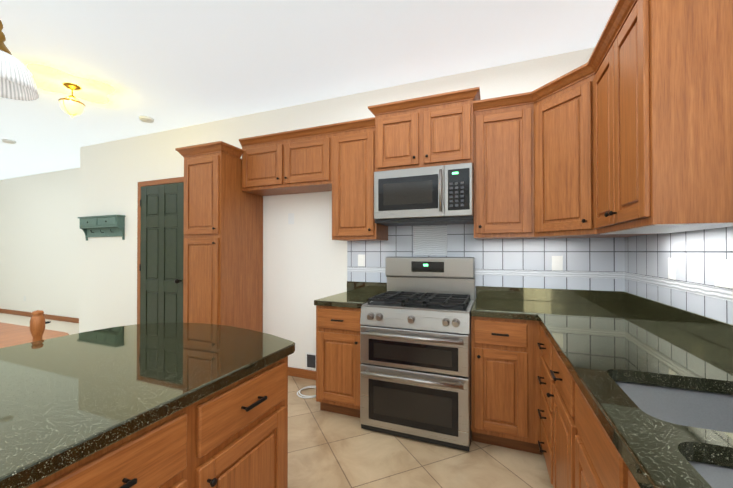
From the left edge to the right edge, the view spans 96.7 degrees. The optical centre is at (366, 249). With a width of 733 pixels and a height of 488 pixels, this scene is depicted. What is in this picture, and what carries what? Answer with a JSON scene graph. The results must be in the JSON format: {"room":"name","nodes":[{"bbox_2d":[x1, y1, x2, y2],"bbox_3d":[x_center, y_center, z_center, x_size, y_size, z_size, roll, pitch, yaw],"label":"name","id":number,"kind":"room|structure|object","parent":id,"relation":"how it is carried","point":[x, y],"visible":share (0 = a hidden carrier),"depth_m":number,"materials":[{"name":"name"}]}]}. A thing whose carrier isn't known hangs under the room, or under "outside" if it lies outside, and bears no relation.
{"room":"kitchen","nodes":[
{"label":"kitchen","id":0,"kind":"room"},
{"bbox_2d":[0,167,79,317],"bbox_3d":[-6.138,-0.071,6.402,4.680,2.860,0.150,0,0,22],"label":"wall","id":1,"kind":"structure","parent":0,"point":[39,238],"depth_m":6.43,"materials":[{"name":"paint"}]},
{"bbox_2d":[0,313,552,487],"bbox_3d":[-4.255,1.355,1.909,11.480,0.060,7.100,0,0,22],"label":"floor","id":2,"kind":"structure","parent":0,"point":[327,449],"depth_m":2.06,"materials":[{"name":"tile"}]},
{"bbox_2d":[0,322,68,347],"bbox_3d":[-2.822,0.944,1.619,1.360,0.758,1.710,0,0,22],"label":"dining table","id":3,"kind":"object","parent":2,"relation":"on","point":[12,334],"visible":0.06,"depth_m":2.17,"materials":[{"name":"brown wood"}]},
{"bbox_2d":[30,310,44,341],"bbox_3d":[-1.901,0.814,1.519,0.448,1.018,0.445,0,0,22],"label":"chair","id":4,"kind":"object","parent":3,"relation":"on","point":[37,324],"visible":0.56,"depth_m":1.62,"materials":[{"name":"brown wood"}]},
{"bbox_2d":[26,356,287,487],"bbox_3d":[-1.247,0.873,0.242,0.953,0.880,2.808,0,0,22],"label":"kitchen island","id":5,"kind":"object","parent":2,"relation":"on","point":[234,435],"visible":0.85,"depth_m":0.99,"materials":[{"name":"brown wood"}]},
{"bbox_2d":[0,322,294,487],"bbox_3d":[-1.302,0.412,0.315,1.070,0.040,3.035,0,0,22],"label":"island countertop","id":6,"kind":"structure","parent":5,"relation":"on","point":[67,401],"depth_m":0.99,"materials":[{"name":"stone"}]},
{"bbox_2d":[45,321,315,397],"bbox_3d":[-3.166,1.332,4.486,6.300,0.022,0.242,0,0,29],"label":"cable","id":7,"kind":"object","parent":2,"relation":"on","point":[305,396],"visible":0.58,"depth_m":3.00,"materials":[{"name":"white metal"}]},
{"bbox_2d":[175,141,262,331],"bbox_3d":[-1.478,0.176,3.366,0.584,2.320,0.643,0,0,22],"label":"pantry cabinet","id":8,"kind":"object","parent":2,"relation":"on","point":[223,254],"visible":0.81,"depth_m":3.14,"materials":[{"name":"brown wood"}]},
{"bbox_2d":[316,305,360,417],"bbox_3d":[-0.112,0.892,2.814,0.421,0.880,0.653,0,0,22],"label":"base cabinet","id":9,"kind":"object","parent":2,"relation":"on","point":[338,362],"visible":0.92,"depth_m":2.55,"materials":[{"name":"brown wood"}]},
{"bbox_2d":[314,281,386,307],"bbox_3d":[-0.109,0.382,2.828,0.423,0.139,0.636,0,0,22],"label":"countertop","id":10,"kind":"structure","parent":9,"relation":"on","point":[357,294],"depth_m":2.89,"materials":[{"name":"stone"}]},
{"bbox_2d":[360,257,474,450],"bbox_3d":[0.423,0.698,2.539,0.770,1.265,0.744,0,0,22],"label":"range","id":11,"kind":"object","parent":2,"relation":"on","point":[415,352],"visible":1,"depth_m":2.27,"materials":[{"name":"metal"}]},
{"bbox_2d":[471,316,542,454],"bbox_3d":[1.007,0.889,2.372,0.429,0.880,0.653,0,0,22],"label":"base cabinet","id":12,"kind":"object","parent":2,"relation":"on","point":[506,386],"visible":1,"depth_m":2.11,"materials":[{"name":"brown wood"}]},
{"bbox_2d":[471,286,534,320],"bbox_3d":[0.992,0.379,2.390,0.390,0.139,0.640,0,0,22],"label":"countertop","id":13,"kind":"structure","parent":12,"relation":"on","point":[493,302],"depth_m":2.45,"materials":[{"name":"stone"}]},
{"bbox_2d":[537,326,639,487],"bbox_3d":[0.724,0.874,0.327,0.653,0.880,3.460,0,0,22],"label":"base cabinet","id":14,"kind":"object","parent":2,"relation":"on","point":[579,450],"visible":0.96,"depth_m":1.21,"materials":[{"name":"brown wood"}]},
{"bbox_2d":[527,288,732,487],"bbox_3d":[0.818,0.365,0.549,0.642,0.139,4.192,0,0,22],"label":"countertop","id":15,"kind":"structure","parent":14,"relation":"on","point":[602,342],"depth_m":1.14,"materials":[{"name":"stone"}]},
{"bbox_2d":[615,381,732,487],"bbox_3d":[0.839,0.536,0.614,0.464,0.198,0.894,0,0,22],"label":"sink","id":16,"kind":"object","parent":15,"relation":"in","point":[699,409],"depth_m":1.01,"materials":[{"name":"silver metal"}]},
{"bbox_2d":[0,0,617,179],"bbox_3d":[-4.255,-1.584,1.931,11.480,0.100,7.100,0,0,22],"label":"ceiling","id":17,"kind":"structure","parent":0,"point":[172,64],"depth_m":2.51,"materials":[{"name":"paint"}]},
{"bbox_2d":[1,139,15,143],"bbox_3d":[-4.985,-1.496,4.543,0.139,0.036,0.139,0,0,-23],"label":"smoke detector","id":18,"kind":"object","parent":17,"relation":"attached to","point":[8,141],"depth_m":4.52,"materials":[{"name":"white plastic"}]},
{"bbox_2d":[0,20,38,100],"bbox_3d":[-2.133,-1.234,1.884,0.340,0.599,0.340,0,0,22],"label":"pendant lamp","id":19,"kind":"object","parent":17,"relation":"hanging from","point":[17,81],"visible":1,"depth_m":1.89,"materials":[{"name":"white glass"}]},
{"bbox_2d":[58,83,85,117],"bbox_3d":[-2.749,-1.377,3.044,0.190,0.296,0.190,0,0,22],"label":"semi-flush ceiling light","id":20,"kind":"object","parent":17,"relation":"attached to","point":[72,107],"visible":1,"depth_m":3.00,"materials":[{"name":"gold metal"}]},
{"bbox_2d":[139,116,153,122],"bbox_3d":[-2.553,-1.502,3.785,0.149,0.036,0.149,0,0,-23],"label":"smoke detector","id":21,"kind":"object","parent":17,"relation":"attached to","point":[146,119],"depth_m":3.75,"materials":[{"name":"white plastic"}]},
{"bbox_2d":[79,47,594,370],"bbox_3d":[-1.058,-0.091,3.639,6.800,2.860,0.150,0,0,22],"label":"wall","id":22,"kind":"structure","parent":0,"point":[304,261],"depth_m":3.53,"materials":[{"name":"paint"}]},
{"bbox_2d":[78,215,124,240],"bbox_3d":[-3.708,-0.293,4.541,0.870,0.333,0.120,0,0,22],"label":"shelf","id":23,"kind":"object","parent":22,"relation":"attached to","point":[104,226],"visible":1,"depth_m":4.51,"materials":[{"name":"green wood"}]},
{"bbox_2d":[137,177,183,323],"bbox_3d":[-2.621,0.225,4.118,0.930,2.235,0.101,0,0,22],"label":"door","id":24,"kind":"structure","parent":22,"relation":"in","point":[160,229],"depth_m":4.15,"materials":[{"name":"green wood"}]},
{"bbox_2d":[239,132,310,195],"bbox_3d":[-0.927,-0.838,3.316,0.581,0.508,0.344,0,0,22],"label":"upper cabinet","id":25,"kind":"object","parent":22,"relation":"attached to","point":[266,159],"depth_m":3.16,"materials":[{"name":"brown wood"}]},
{"bbox_2d":[288,213,293,223],"bbox_3d":[-0.799,-0.323,3.454,0.075,0.115,0.007,0,0,22],"label":"electrical outlet plate","id":26,"kind":"object","parent":22,"relation":"attached to","point":[290,215],"depth_m":3.45,"materials":[{"name":"white plastic"}]},
{"bbox_2d":[306,352,315,369],"bbox_3d":[-0.567,1.151,3.350,0.140,0.170,0.008,0,0,22],"label":"outlet box","id":27,"kind":"object","parent":22,"relation":"attached to","point":[310,360],"visible":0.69,"depth_m":3.35,"materials":[{"name":"white plastic"}]},
{"bbox_2d":[291,124,330,191],"bbox_3d":[-0.523,-0.840,3.156,0.582,0.508,0.344,0,0,22],"label":"upper cabinet","id":28,"kind":"object","parent":22,"relation":"attached to","point":[310,147],"depth_m":2.97,"materials":[{"name":"brown wood"}]},
{"bbox_2d":[327,118,387,240],"bbox_3d":[-0.056,-0.589,2.969,0.422,1.013,0.344,0,0,22],"label":"upper cabinet","id":29,"kind":"object","parent":22,"relation":"attached to","point":[351,186],"depth_m":2.81,"materials":[{"name":"brown wood"}]},
{"bbox_2d":[358,255,364,266],"bbox_3d":[-0.049,0.110,3.145,0.075,0.115,0.007,0,0,22],"label":"electrical outlet plate","id":30,"kind":"object","parent":22,"relation":"attached to","point":[361,258],"depth_m":3.14,"materials":[{"name":"white plastic"}]},
{"bbox_2d":[371,97,422,175],"bbox_3d":[0.316,-0.911,2.808,0.390,0.541,0.374,0,0,22],"label":"upper cabinet","id":31,"kind":"object","parent":22,"relation":"attached to","point":[396,127],"depth_m":2.64,"materials":[{"name":"brown wood"}]},
{"bbox_2d":[374,163,473,225],"bbox_3d":[0.484,-0.427,2.701,0.774,0.422,0.439,0,0,22],"label":"microwave","id":32,"kind":"object","parent":31,"relation":"attached to","point":[438,195],"visible":1,"depth_m":2.53,"materials":[{"name":"metal"}]},
{"bbox_2d":[423,88,474,166],"bbox_3d":[0.678,-0.912,2.665,0.390,0.541,0.374,0,0,22],"label":"upper cabinet","id":33,"kind":"object","parent":22,"relation":"attached to","point":[446,116],"depth_m":2.49,"materials":[{"name":"brown wood"}]},
{"bbox_2d":[347,224,622,298],"bbox_3d":[0.844,0.102,2.797,2.220,0.660,0.011,0,0,22],"label":"tile backsplash","id":34,"kind":"structure","parent":22,"relation":"attached to","point":[588,263],"depth_m":2.68,"materials":[{"name":"white tile"}]},
{"bbox_2d":[471,94,522,238],"bbox_3d":[1.072,-0.592,2.496,0.464,1.013,0.393,0,0,22],"label":"upper cabinet","id":35,"kind":"object","parent":22,"relation":"attached to","point":[498,189],"depth_m":2.39,"materials":[{"name":"brown wood"}]},
{"bbox_2d":[552,256,562,270],"bbox_3d":[1.485,0.110,2.538,0.075,0.115,0.007,0,0,22],"label":"electrical outlet plate","id":36,"kind":"object","parent":22,"relation":"attached to","point":[557,261],"depth_m":2.53,"materials":[{"name":"white plastic"}]},
{"bbox_2d":[519,67,631,238],"bbox_3d":[1.448,-0.594,2.223,0.696,1.013,0.624,0,0,22],"label":"upper cabinet","id":37,"kind":"object","parent":22,"relation":"attached to","point":[548,114],"depth_m":2.18,"materials":[{"name":"brown wood"}]},
{"bbox_2d":[579,12,675,235],"bbox_3d":[1.407,-0.598,1.702,0.389,1.013,0.484,0,0,22],"label":"upper cabinet","id":38,"kind":"object","parent":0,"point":[597,76],"depth_m":1.82,"materials":[{"name":"brown wood"}]},
{"bbox_2d":[607,0,732,235],"bbox_3d":[1.308,-0.601,1.386,0.340,1.013,0.428,0,0,22],"label":"upper cabinet","id":39,"kind":"object","parent":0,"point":[626,130],"depth_m":1.22,"materials":[{"name":"brown wood"}]},
{"bbox_2d":[623,226,732,324],"bbox_3d":[1.121,0.084,0.436,0.011,0.660,4.200,0,0,22],"label":"tile backsplash","id":40,"kind":"structure","parent":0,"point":[637,265],"depth_m":1.64,"materials":[{"name":"white tile"}]},
{"bbox_2d":[668,258,675,279],"bbox_3d":[1.630,0.104,1.740,0.008,0.115,0.075,0,0,22],"label":"electrical outlet plate","id":41,"kind":"object","parent":40,"relation":"attached to","point":[671,261],"depth_m":1.73,"materials":[{"name":"white plastic"}]},
{"bbox_2d":[715,259,732,288],"bbox_3d":[1.471,0.101,1.340,0.008,0.115,0.125,0,0,22],"label":"electrical outlet plate","id":42,"kind":"object","parent":40,"relation":"attached to","point":[723,273],"depth_m":1.34,"materials":[{"name":"white plastic"}]},
{"bbox_3d":[-5.553,-0.129,-1.304,11.140,2.860,0.150,0,0,22],"label":"wall","id":43,"kind":"structure","parent":0,"visible":0},
{"bbox_2d":[0,309,78,322],"bbox_3d":[-6.085,1.313,6.281,4.500,0.090,0.019,0,0,22],"label":"baseboard","id":44,"kind":"structure","parent":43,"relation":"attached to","point":[52,317],"depth_m":6.32,"materials":[{"name":"brown wood"}]},
{"bbox_2d":[288,367,315,379],"bbox_3d":[-0.660,1.292,3.383,1.010,0.090,0.015,0,0,22],"label":"baseboard","id":45,"kind":"structure","parent":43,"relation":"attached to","point":[302,373],"depth_m":3.38,"materials":[{"name":"brown wood"}]}
]}

